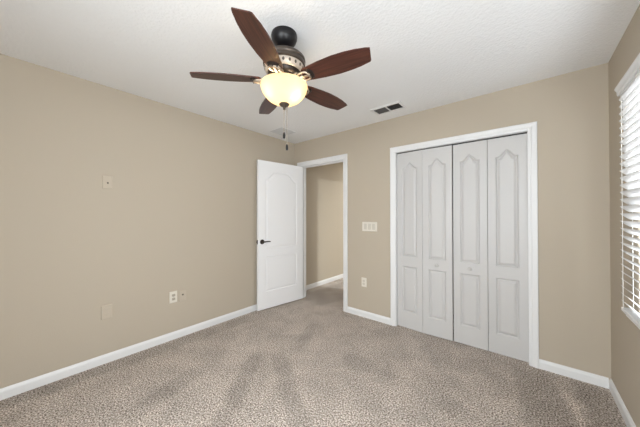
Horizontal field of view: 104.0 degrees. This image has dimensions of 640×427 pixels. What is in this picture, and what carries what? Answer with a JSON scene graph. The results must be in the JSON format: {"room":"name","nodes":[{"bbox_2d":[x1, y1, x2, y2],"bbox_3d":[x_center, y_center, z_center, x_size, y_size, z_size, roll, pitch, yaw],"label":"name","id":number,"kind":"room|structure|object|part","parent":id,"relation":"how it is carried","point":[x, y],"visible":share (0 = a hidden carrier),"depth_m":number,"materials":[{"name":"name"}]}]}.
{"room":"empty bedroom","nodes":[
{"label":"empty bedroom","id":0,"kind":"room"},
{"bbox_2d":[0,54,294,388],"bbox_3d":[-1.712,0.096,2.730,0.400,2.440,3.615,0,-1,40],"label":"wall","id":1,"kind":"structure","parent":0,"point":[179,213],"depth_m":2.22,"materials":[{"name":"beige paint"}]},
{"bbox_2d":[101,304,111,319],"bbox_3d":[-1.878,0.866,2.201,0.010,0.122,0.078,0,-1,40],"label":"blank wall plate","id":2,"kind":"object","parent":1,"relation":"attached to","point":[106,310],"visible":1,"depth_m":2.20,"materials":[{"name":"beige paint"}]},
{"bbox_2d":[102,175,112,188],"bbox_3d":[-1.877,-0.276,2.211,0.010,0.116,0.074,0,-1,40],"label":"jack plate","id":3,"kind":"object","parent":1,"relation":"attached to","point":[107,181],"visible":1,"depth_m":2.21,"materials":[{"name":"beige paint"}]},
{"bbox_2d":[0,304,256,400],"bbox_3d":[-1.515,1.277,2.634,0.014,0.077,3.500,0,-1,40],"label":"baseboard","id":4,"kind":"structure","parent":1,"relation":"attached to","point":[21,387],"depth_m":2.20,"materials":[{"name":"white paint"}]},
{"bbox_2d":[169,291,176,303],"bbox_3d":[-1.534,0.875,2.617,0.010,0.118,0.074,0,-1,40],"label":"electrical outlet","id":5,"kind":"object","parent":1,"relation":"attached to","point":[172,295],"visible":1,"depth_m":2.61,"materials":[{"name":"beige plastic"}]},
{"bbox_2d":[179,289,185,301],"bbox_3d":[-1.473,0.883,2.686,0.016,0.116,0.072,0,-1,40],"label":"cable plate","id":6,"kind":"object","parent":1,"relation":"attached to","point":[182,294],"visible":1,"depth_m":2.68,"materials":[{"name":"beige paint"}]},
{"bbox_2d":[0,278,626,426],"bbox_3d":[0.677,1.375,2.898,3.854,0.120,6.930,0,-1,40],"label":"floor","id":7,"kind":"structure","parent":0,"point":[308,361],"depth_m":1.89,"materials":[{"name":"beige carpet"}]},
{"bbox_2d":[0,0,639,143],"bbox_3d":[0.674,-1.175,2.917,3.854,0.100,6.930,0,-1,40],"label":"ceiling","id":8,"kind":"structure","parent":0,"point":[426,54],"depth_m":1.68,"materials":[{"name":"white paint"}]},
{"bbox_2d":[190,7,370,149],"bbox_3d":[-0.194,-0.767,1.588,1.082,0.734,1.075,0,-1,40],"label":"ceiling fan","id":9,"kind":"object","parent":8,"relation":"hanging from","point":[284,85],"visible":1,"depth_m":1.48,"materials":[{"name":"brown wood"}]},
{"bbox_3d":[-0.578,-0.839,1.540,0.428,0.006,0.136,0,12,-7],"label":"blade","id":10,"kind":"part","parent":9,"relation":"part of","materials":[{"name":"brown wood"}]},
{"bbox_3d":[-0.291,-0.841,1.238,0.136,0.006,0.428,12,2,10],"label":"blade","id":11,"kind":"part","parent":9,"relation":"part of","materials":[{"name":"brown wood"}]},
{"bbox_3d":[-0.379,-0.836,1.906,0.136,0.006,0.428,-13,5,-25],"label":"blade","id":12,"kind":"part","parent":9,"relation":"part of","materials":[{"name":"brown wood"}]},
{"bbox_3d":[-0.226,-0.873,1.586,0.210,0.030,0.210,0,-1,40],"label":"plate","id":13,"kind":"part","parent":9,"relation":"part of","materials":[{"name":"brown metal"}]},
{"bbox_3d":[-0.226,-0.752,1.585,0.295,0.120,0.295,0,-1,40],"label":"lamp shade","id":14,"kind":"part","parent":9,"relation":"part of","materials":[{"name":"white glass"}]},
{"bbox_3d":[0.031,-0.837,1.830,0.428,0.006,0.136,0,-13,-43],"label":"blade","id":15,"kind":"part","parent":9,"relation":"part of","materials":[{"name":"brown wood"}]},
{"bbox_3d":[0.085,-0.841,1.417,0.428,0.006,0.136,0,-12,29],"label":"blade","id":16,"kind":"part","parent":9,"relation":"part of","materials":[{"name":"brown wood"}]},
{"bbox_2d":[270,127,295,135],"bbox_3d":[-0.504,-1.117,3.421,0.250,0.006,0.250,0,-1,40],"label":"ceiling vent","id":17,"kind":"object","parent":8,"relation":"in","point":[279,131],"visible":0.92,"depth_m":3.40,"materials":[{"name":"white"}]},
{"bbox_2d":[370,101,406,115],"bbox_3d":[0.729,-1.122,2.677,0.335,0.010,0.185,0,-1,40],"label":"ceiling vent","id":18,"kind":"object","parent":8,"relation":"in","point":[398,105],"visible":1,"depth_m":2.66,"materials":[{"name":"white metal"}]},
{"bbox_2d":[306,162,342,284],"bbox_3d":[0.457,0.114,5.433,0.300,2.440,3.085,0,-1,40],"label":"wall","id":19,"kind":"structure","parent":0,"point":[324,184],"depth_m":4.75,"materials":[{"name":"beige paint"}]},
{"bbox_2d":[306,274,342,289],"bbox_3d":[0.585,1.295,5.332,0.014,0.077,3.065,0,-1,40],"label":"baseboard","id":20,"kind":"structure","parent":19,"relation":"attached to","point":[340,276],"depth_m":4.71,"materials":[{"name":"white paint"}]},
{"bbox_2d":[295,63,610,379],"bbox_3d":[0.763,0.097,3.104,3.739,2.440,0.115,0,-1,40],"label":"wall","id":21,"kind":"structure","parent":0,"point":[570,110],"depth_m":2.08,"materials":[{"name":"beige paint"}]},
{"bbox_2d":[297,154,347,311],"bbox_3d":[0.047,0.261,3.695,0.936,2.122,0.151,0,-1,40],"label":"door frame","id":22,"kind":"structure","parent":21,"relation":"attached to","point":[343,158],"depth_m":3.39,"materials":[{"name":"white paint"}]},
{"bbox_2d":[256,160,302,310],"bbox_3d":[-0.557,0.292,3.618,0.784,2.030,0.130,0,-1,-42],"label":"door","id":23,"kind":"structure","parent":22,"relation":"attached to","point":[279,242],"depth_m":3.58,"materials":[{"name":"white paint"}]},
{"bbox_2d":[362,277,366,286],"bbox_3d":[0.559,0.877,3.187,0.072,0.116,0.010,0,-1,40],"label":"electrical outlet","id":24,"kind":"object","parent":21,"relation":"attached to","point":[364,280],"visible":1,"depth_m":3.18,"materials":[{"name":"beige plastic"}]},
{"bbox_2d":[347,306,389,324],"bbox_3d":[0.601,1.278,3.147,0.604,0.077,0.014,0,-1,40],"label":"baseboard","id":25,"kind":"structure","parent":21,"relation":"attached to","point":[376,317],"depth_m":3.13,"materials":[{"name":"white paint"}]},
{"bbox_2d":[362,222,376,231],"bbox_3d":[0.623,0.167,3.137,0.196,0.112,0.013,0,-1,40],"label":"light switch","id":26,"kind":"object","parent":21,"relation":"attached to","point":[366,226],"visible":1,"depth_m":3.13,"materials":[{"name":"beige plastic"}]},
{"bbox_2d":[397,145,452,340],"bbox_3d":[1.132,0.303,2.754,0.587,2.008,0.077,0,-1,40],"label":"door","id":27,"kind":"structure","parent":21,"relation":"in","point":[424,177],"depth_m":2.73,"materials":[{"name":"grey paint"}]},
{"bbox_2d":[390,121,538,368],"bbox_3d":[1.378,0.266,2.584,1.318,2.092,0.133,0,-1,40],"label":"closet frame","id":28,"kind":"object","parent":21,"relation":"attached to","point":[530,128],"visible":0.93,"depth_m":2.20,"materials":[{"name":"white paint"}]},
{"bbox_2d":[453,133,528,361],"bbox_3d":[1.599,0.300,2.381,0.589,2.008,0.071,0,-1,40],"label":"door","id":29,"kind":"structure","parent":21,"relation":"in","point":[490,215],"depth_m":2.36,"materials":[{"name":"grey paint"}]},
{"bbox_2d":[539,359,608,388],"bbox_3d":[2.002,1.268,1.989,0.392,0.077,0.014,0,-1,40],"label":"baseboard","id":30,"kind":"structure","parent":21,"relation":"attached to","point":[587,377],"depth_m":1.97,"materials":[{"name":"white paint"}]},
{"bbox_2d":[608,4,639,426],"bbox_3d":[2.116,0.085,1.717,0.115,2.440,6.930,0,-1,40],"label":"wall","id":31,"kind":"structure","parent":0,"point":[625,335],"depth_m":1.64,"materials":[{"name":"beige paint"}]},
{"bbox_2d":[609,379,635,426],"bbox_3d":[1.049,1.258,0.516,0.014,0.077,3.500,0,-1,40],"label":"baseboard","id":32,"kind":"structure","parent":31,"relation":"attached to","point":[628,420],"depth_m":1.63,"materials":[{"name":"white paint"}]},
{"bbox_2d":[614,53,639,327],"bbox_3d":[1.383,-0.093,0.978,0.073,1.302,1.249,0,-1,40],"label":"window blind","id":33,"kind":"object","parent":31,"relation":"attached to","point":[628,88],"visible":1,"depth_m":1.33,"materials":[{"name":"white plastic"}]},
{"bbox_3d":[1.734,-0.060,1.411,0.040,1.205,0.002,0,-1,40],"label":"ladder cord","id":34,"kind":"part","parent":33,"relation":"part of","materials":[{"name":"white plastic"}]},
{"bbox_3d":[1.388,-0.679,0.978,0.050,0.033,1.205,0,-1,40],"label":"head rail","id":35,"kind":"part","parent":33,"relation":"part of","materials":[{"name":"white plastic"}]},
{"bbox_3d":[1.380,0.547,0.977,0.038,0.022,1.205,0,-1,40],"label":"rail","id":36,"kind":"part","parent":33,"relation":"part of","materials":[{"name":"white plastic"}]}
]}

